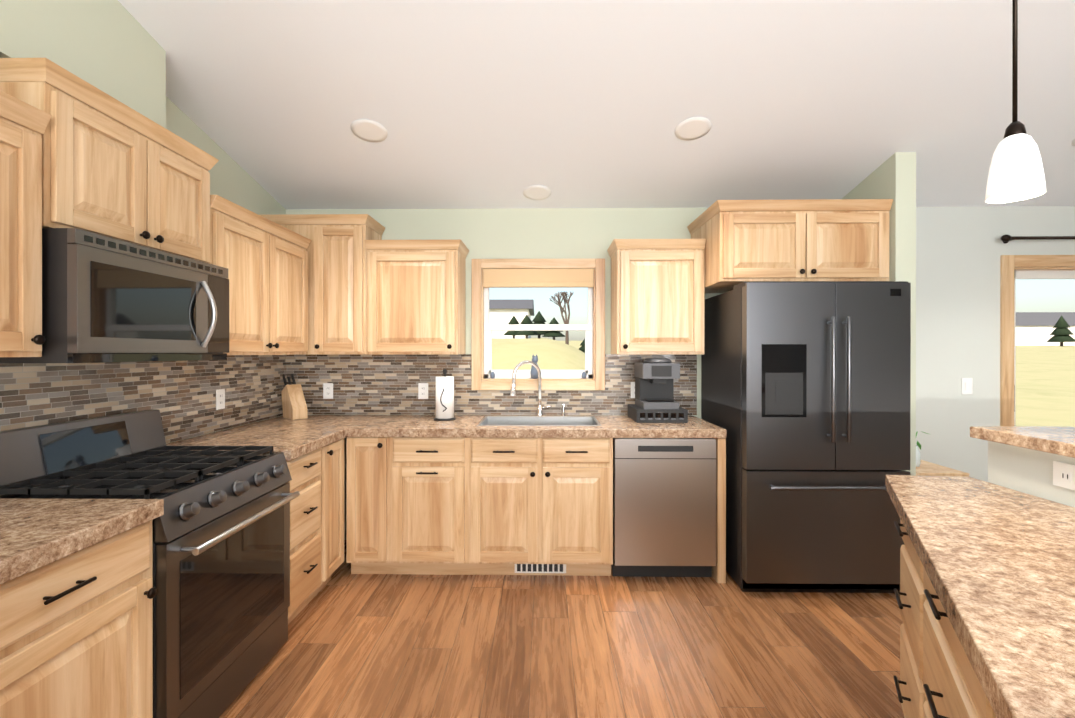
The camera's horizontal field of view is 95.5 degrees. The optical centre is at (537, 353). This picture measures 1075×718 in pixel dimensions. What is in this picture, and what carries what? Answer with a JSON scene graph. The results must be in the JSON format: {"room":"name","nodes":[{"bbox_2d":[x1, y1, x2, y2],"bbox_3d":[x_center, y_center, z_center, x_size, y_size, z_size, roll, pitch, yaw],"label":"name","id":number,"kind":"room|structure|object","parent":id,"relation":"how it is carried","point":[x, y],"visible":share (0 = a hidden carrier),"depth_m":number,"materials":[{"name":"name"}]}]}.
{"room":"kitchen","nodes":[
{"label":"kitchen","id":0,"kind":"room"},
{"bbox_2d":[0,0,165,127],"bbox_3d":[-1.789,-1.730,1.211,0.210,1.575,1.970,0,0,1],"label":"wall","id":1,"kind":"structure","parent":0,"point":[114,49],"depth_m":1.85,"materials":[{"name":"paint"}]},
{"bbox_2d":[166,96,285,443],"bbox_3d":[-1.980,-0.566,0.470,0.150,3.900,6.580,0,0,1],"label":"wall","id":2,"kind":"structure","parent":0,"point":[232,180],"depth_m":2.92,"materials":[{"name":"paint"}]},
{"bbox_2d":[0,86,55,356],"bbox_3d":[-1.715,-0.367,1.276,0.344,0.760,0.528,0,0,1],"label":"upper cabinet","id":3,"kind":"object","parent":2,"relation":"attached to","point":[27,128],"depth_m":1.47,"materials":[{"name":"brown wood"}]},
{"bbox_2d":[0,58,219,265],"bbox_3d":[-1.706,-0.661,1.924,0.344,0.515,0.756,0,0,1],"label":"upper cabinet","id":4,"kind":"object","parent":2,"relation":"attached to","point":[77,152],"depth_m":1.80,"materials":[{"name":"brown wood"}]},
{"bbox_2d":[0,228,228,362],"bbox_3d":[-1.633,-0.182,1.924,0.490,0.428,0.750,0,0,1],"label":"microwave","id":5,"kind":"object","parent":4,"relation":"attached to","point":[105,299],"visible":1,"depth_m":1.72,"materials":[{"name":"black metal"}]},
{"bbox_2d":[0,355,287,442],"bbox_3d":[-1.875,0.232,2.225,0.008,0.443,2.730,0,0,1],"label":"backsplash","id":6,"kind":"structure","parent":2,"relation":"attached to","point":[180,396],"depth_m":2.39,"materials":[{"name":"tile"}]},
{"bbox_2d":[216,389,224,409],"bbox_3d":[-1.857,0.270,2.864,0.008,0.116,0.072,0,0,1],"label":"electrical outlet","id":7,"kind":"object","parent":6,"relation":"attached to","point":[220,398],"visible":1,"depth_m":2.86,"materials":[{"name":"white plastic"}]},
{"bbox_2d":[220,196,310,354],"bbox_3d":[-1.693,-0.370,2.779,0.344,0.760,0.939,0,0,1],"label":"upper cabinet","id":8,"kind":"object","parent":2,"relation":"attached to","point":[266,262],"depth_m":2.72,"materials":[{"name":"brown wood"}]},
{"bbox_2d":[219,540,903,717],"bbox_3d":[2.196,1.444,0.488,8.500,0.120,6.430,0,0,1],"label":"floor","id":9,"kind":"structure","parent":0,"point":[447,646],"depth_m":2.26,"materials":[{"name":"brown wood"}]},
{"bbox_2d":[0,520,157,717],"bbox_3d":[-1.541,0.949,1.229,0.694,0.868,0.625,0,0,1],"label":"base cabinet","id":10,"kind":"object","parent":9,"relation":"on","point":[76,634],"depth_m":1.29,"materials":[{"name":"brown wood"}]},
{"bbox_2d":[0,498,163,584],"bbox_3d":[-1.532,0.484,1.208,0.711,0.052,0.665,0,0,1],"label":"countertop","id":11,"kind":"structure","parent":10,"relation":"on","point":[35,534],"depth_m":1.32,"materials":[{"name":"laminate"}]},
{"bbox_2d":[0,410,299,717],"bbox_3d":[-1.465,0.824,1.923,0.738,1.115,0.756,0,0,1],"label":"range","id":12,"kind":"object","parent":9,"relation":"on","point":[221,560],"visible":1,"depth_m":1.80,"materials":[{"name":"black metal"}]},
{"bbox_2d":[286,443,331,624],"bbox_3d":[-1.522,0.947,2.529,0.694,0.868,0.443,0,0,1],"label":"base cabinet","id":13,"kind":"object","parent":9,"relation":"on","point":[311,473],"depth_m":2.53,"materials":[{"name":"brown wood"}]},
{"bbox_2d":[166,424,347,460],"bbox_3d":[-1.510,0.482,2.626,0.716,0.052,0.639,0,0,1],"label":"countertop","id":14,"kind":"structure","parent":13,"relation":"on","point":[295,441],"depth_m":2.64,"materials":[{"name":"laminate"}]},
{"bbox_2d":[332,438,343,573],"bbox_3d":[-1.518,0.946,2.834,0.694,0.868,0.305,0,0,1],"label":"base cabinet","id":15,"kind":"object","parent":9,"relation":"on","point":[338,446],"depth_m":2.87,"materials":[{"name":"brown wood"}]},
{"bbox_2d":[346,437,401,573],"bbox_3d":[-0.989,0.945,3.276,0.347,0.868,0.634,0,0,1],"label":"base cabinet","id":16,"kind":"object","parent":9,"relation":"on","point":[373,464],"depth_m":2.96,"materials":[{"name":"brown wood"}]},
{"bbox_2d":[402,437,481,574],"bbox_3d":[-0.690,0.945,3.272,0.543,0.868,0.634,0,0,1],"label":"base cabinet","id":17,"kind":"object","parent":9,"relation":"on","point":[435,470],"depth_m":2.96,"materials":[{"name":"brown wood"}]},
{"bbox_2d":[250,360,726,437],"bbox_3d":[-0.363,0.343,3.256,2.991,0.581,0.655,0,0,1],"label":"countertop","id":18,"kind":"structure","parent":17,"relation":"on","point":[539,425],"depth_m":3.05,"materials":[{"name":"stone"}]},
{"bbox_2d":[281,374,306,419],"bbox_3d":[-1.707,0.301,3.421,0.210,0.304,0.100,0,0,41],"label":"knife block","id":19,"kind":"object","parent":18,"relation":"on","point":[294,406],"visible":1,"depth_m":3.38,"materials":[{"name":"brown wood"}]},
{"bbox_2d":[434,369,455,420],"bbox_3d":[-0.634,0.279,3.342,0.150,0.348,0.150,0,0,1],"label":"paper towel","id":20,"kind":"object","parent":18,"relation":"on","point":[444,397],"visible":1,"depth_m":3.29,"materials":[{"name":"white paper"}]},
{"bbox_2d":[510,360,565,415],"bbox_3d":[0.005,0.253,3.480,0.395,0.402,0.136,0,0,1],"label":"faucet","id":21,"kind":"object","parent":18,"relation":"on","point":[513,386],"depth_m":3.51,"materials":[{"name":"silver metal"}]},
{"bbox_2d":[477,416,600,425],"bbox_3d":[0.014,0.542,3.266,0.777,0.183,0.427,0,0,1],"label":"sink basin","id":22,"kind":"object","parent":18,"relation":"in","point":[484,420],"depth_m":3.46,"materials":[{"name":"silver metal"}]},
{"bbox_2d":[628,358,687,422],"bbox_3d":[0.812,0.243,3.345,0.330,0.420,0.352,0,0,1],"label":"coffee maker","id":23,"kind":"object","parent":18,"relation":"on","point":[655,402],"visible":0.98,"depth_m":3.19,"materials":[{"name":"black"}]},
{"bbox_2d":[470,445,612,575],"bbox_3d":[0.022,1.029,3.262,0.880,0.700,0.634,0,0,1],"label":"base cabinet","id":24,"kind":"object","parent":9,"relation":"on","point":[473,506],"depth_m":2.95,"materials":[{"name":"brown wood"}]},
{"bbox_2d":[612,438,715,576],"bbox_3d":[0.772,0.946,3.224,0.610,0.866,0.598,0,0,1],"label":"dishwasher","id":25,"kind":"object","parent":9,"relation":"on","point":[664,507],"visible":0.85,"depth_m":2.93,"materials":[{"name":"silver metal"}]},
{"bbox_2d":[701,281,910,592],"bbox_3d":[1.638,0.487,3.104,0.916,1.785,0.852,0,0,1],"label":"fridge","id":26,"kind":"object","parent":9,"relation":"on","point":[806,395],"visible":0.92,"depth_m":2.74,"materials":[{"name":"black metal"}]},
{"bbox_2d":[916,431,968,476],"bbox_3d":[2.496,0.949,3.248,0.400,0.861,0.400,0,0,1],"label":"side table","id":27,"kind":"object","parent":9,"relation":"on","point":[924,468],"visible":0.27,"depth_m":3.15,"materials":[{"name":"brown wood"}]},
{"bbox_2d":[916,431,930,466],"bbox_3d":[2.512,0.633,3.248,0.184,0.230,0.078,0,0,1],"label":"plant","id":28,"kind":"object","parent":27,"relation":"on","point":[918,455],"depth_m":3.22,"materials":[{"name":"green"}]},
{"bbox_2d":[885,475,1074,717],"bbox_3d":[0.995,0.920,1.042,1.186,0.925,1.604,0,0,1],"label":"kitchen island","id":29,"kind":"object","parent":9,"relation":"on","point":[986,600],"visible":1,"depth_m":1.08,"materials":[{"name":"beige stone"}]},
{"bbox_2d":[118,0,1074,208],"bbox_3d":[2.195,-1.815,0.408,8.500,1.582,6.580,0,0,1],"label":"ceiling","id":30,"kind":"structure","parent":0,"point":[481,104],"depth_m":2.45,"materials":[{"name":"paint"}]},
{"bbox_2d":[351,119,387,141],"bbox_3d":[-0.938,-1.238,2.724,0.196,0.043,0.192,0,0,1],"label":"recessed light","id":31,"kind":"object","parent":30,"relation":"in","point":[368,130],"visible":1,"depth_m":2.71,"materials":[{"name":"white plastic"}]},
{"bbox_2d":[523,185,550,199],"bbox_3d":[-0.002,-1.103,3.361,0.196,0.043,0.192,0,0,1],"label":"recessed light","id":32,"kind":"object","parent":30,"relation":"in","point":[536,192],"visible":1,"depth_m":3.35,"materials":[{"name":"white plastic"}]},
{"bbox_2d":[675,117,711,139],"bbox_3d":[0.858,-1.238,2.698,0.196,0.043,0.192,0,0,1],"label":"recessed light","id":33,"kind":"object","parent":30,"relation":"in","point":[692,128],"visible":1,"depth_m":2.69,"materials":[{"name":"white plastic"}]},
{"bbox_2d":[985,0,1046,202],"bbox_3d":[1.259,-0.973,1.288,0.120,1.121,0.120,0,0,1],"label":"pendant lamp","id":34,"kind":"object","parent":30,"relation":"hanging from","point":[1016,171],"visible":1,"depth_m":1.27,"materials":[{"name":"white glass"}]},
{"bbox_2d":[286,206,1074,539],"bbox_3d":[2.242,-0.571,3.624,8.200,3.900,0.150,0,0,1],"label":"wall","id":35,"kind":"structure","parent":0,"point":[960,251],"depth_m":3.54,"materials":[{"name":"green paint"}]},
{"bbox_2d":[288,354,696,414],"bbox_3d":[-0.349,0.230,3.584,3.020,0.443,0.008,0,0,1],"label":"backsplash","id":36,"kind":"structure","parent":35,"relation":"attached to","point":[362,384],"depth_m":3.59,"materials":[{"name":"tile"}]},
{"bbox_2d":[323,383,332,398],"bbox_3d":[-1.539,0.279,3.593,0.072,0.116,0.008,0,0,1],"label":"electrical outlet","id":37,"kind":"object","parent":36,"relation":"attached to","point":[327,390],"visible":1,"depth_m":3.59,"materials":[{"name":"white plastic"}]},
{"bbox_2d":[418,383,427,398],"bbox_3d":[-0.837,0.279,3.583,0.072,0.116,0.008,0,0,1],"label":"electrical outlet","id":38,"kind":"object","parent":36,"relation":"attached to","point":[422,390],"visible":1,"depth_m":3.58,"materials":[{"name":"white plastic"}]},
{"bbox_2d":[631,382,634,397],"bbox_3d":[0.716,0.269,3.560,0.072,0.116,0.008,0,0,1],"label":"electrical outlet","id":39,"kind":"object","parent":36,"relation":"attached to","point":[632,389],"visible":0.52,"depth_m":3.56,"materials":[{"name":"white plastic"}]},
{"bbox_2d":[472,258,604,389],"bbox_3d":[0.006,-0.209,3.627,0.975,0.961,0.130,0,0,1],"label":"window","id":40,"kind":"structure","parent":35,"relation":"in","point":[487,274],"depth_m":3.57,"materials":[{"name":"brown wood"}]},
{"bbox_2d":[260,199,892,354],"bbox_3d":[0.137,-0.456,3.252,3.989,0.930,0.645,0,0,1],"label":"upper cabinets","id":41,"kind":"object","parent":35,"relation":"attached to","point":[371,291],"visible":1,"depth_m":3.23,"materials":[{"name":"brown wood"}]},
{"bbox_2d":[962,378,972,393],"bbox_3d":[3.108,0.239,3.534,0.075,0.120,0.008,0,0,1],"label":"switch plate","id":42,"kind":"object","parent":35,"relation":"attached to","point":[967,385],"visible":1,"depth_m":3.53,"materials":[{"name":"white plastic"}]},
{"bbox_2d":[1000,255,1074,425],"bbox_3d":[4.331,0.336,3.573,1.970,2.085,0.145,0,0,1],"label":"window","id":43,"kind":"structure","parent":35,"relation":"in","point":[1013,268],"depth_m":3.51,"materials":[{"name":"brown wood"}]},
{"bbox_2d":[1000,234,1074,243],"bbox_3d":[4.780,-0.811,3.454,3.018,0.052,0.115,0,0,1],"label":"curtain rod","id":44,"kind":"object","parent":35,"relation":"attached to","point":[1006,238],"visible":1,"depth_m":3.43,"materials":[{"name":"brown metal"}]},
{"bbox_2d":[842,152,915,474],"bbox_3d":[2.196,-0.571,3.229,0.120,3.900,0.643,0,0,1],"label":"wall","id":45,"kind":"structure","parent":0,"point":[893,176],"depth_m":2.91,"materials":[{"name":"paint"}]},
{"bbox_2d":[988,441,1074,506],"bbox_3d":[1.649,0.847,0.310,0.130,1.075,2.860,0,0,1],"label":"wall","id":46,"kind":"structure","parent":0,"point":[1025,470],"depth_m":1.60,"materials":[{"name":"grey paint"}]},
{"bbox_2d":[970,426,1074,457],"bbox_3d":[1.716,0.375,0.321,0.355,0.218,2.885,0,0,1],"label":"bar","id":47,"kind":"object","parent":46,"relation":"on","point":[1057,440],"visible":0.83,"depth_m":1.60,"materials":[{"name":"stone"}]},
{"bbox_2d":[1053,461,1074,489],"bbox_3d":[1.596,0.370,1.454,0.008,0.074,0.116,0,0,1],"label":"outlet","id":48,"kind":"object","parent":46,"relation":"attached to","point":[1064,475],"visible":1,"depth_m":1.48,"materials":[{"name":"white plastic"}]},
{"label":"outside","id":49,"kind":"structure","parent":0,"visible":0},
{"bbox_2d":[492,338,1074,426],"bbox_3d":[100.307,-3.929,152.299,360.000,10.750,300.000,0,0,1],"label":"lawn","id":50,"kind":"structure","parent":49,"point":[1045,387],"depth_m":15.68,"materials":[{"name":"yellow plant"}]},
{"bbox_2d":[489,300,533,337],"bbox_3d":[-7.001,-2.617,49.005,13.200,5.500,8.800,0,0,1],"label":"house","id":51,"kind":"structure","parent":50,"relation":"on","point":[500,311],"depth_m":44.96,"materials":[{"name":"white"}]},
{"bbox_2d":[504,291,1074,352],"bbox_3d":[74.848,-5.015,82.868,154.100,11.217,97.900,0,0,1],"label":"trees","id":52,"kind":"object","parent":50,"relation":"on","point":[1061,332],"visible":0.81,"depth_m":38.79,"materials":[{"name":"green plant"}]},
{"bbox_2d":[1016,312,1074,345],"bbox_3d":[112.741,-4.824,113.274,26.800,9.300,10.800,0,0,1],"label":"house","id":53,"kind":"structure","parent":50,"relation":"on","point":[1035,329],"materials":[{"name":"white"}]}
]}

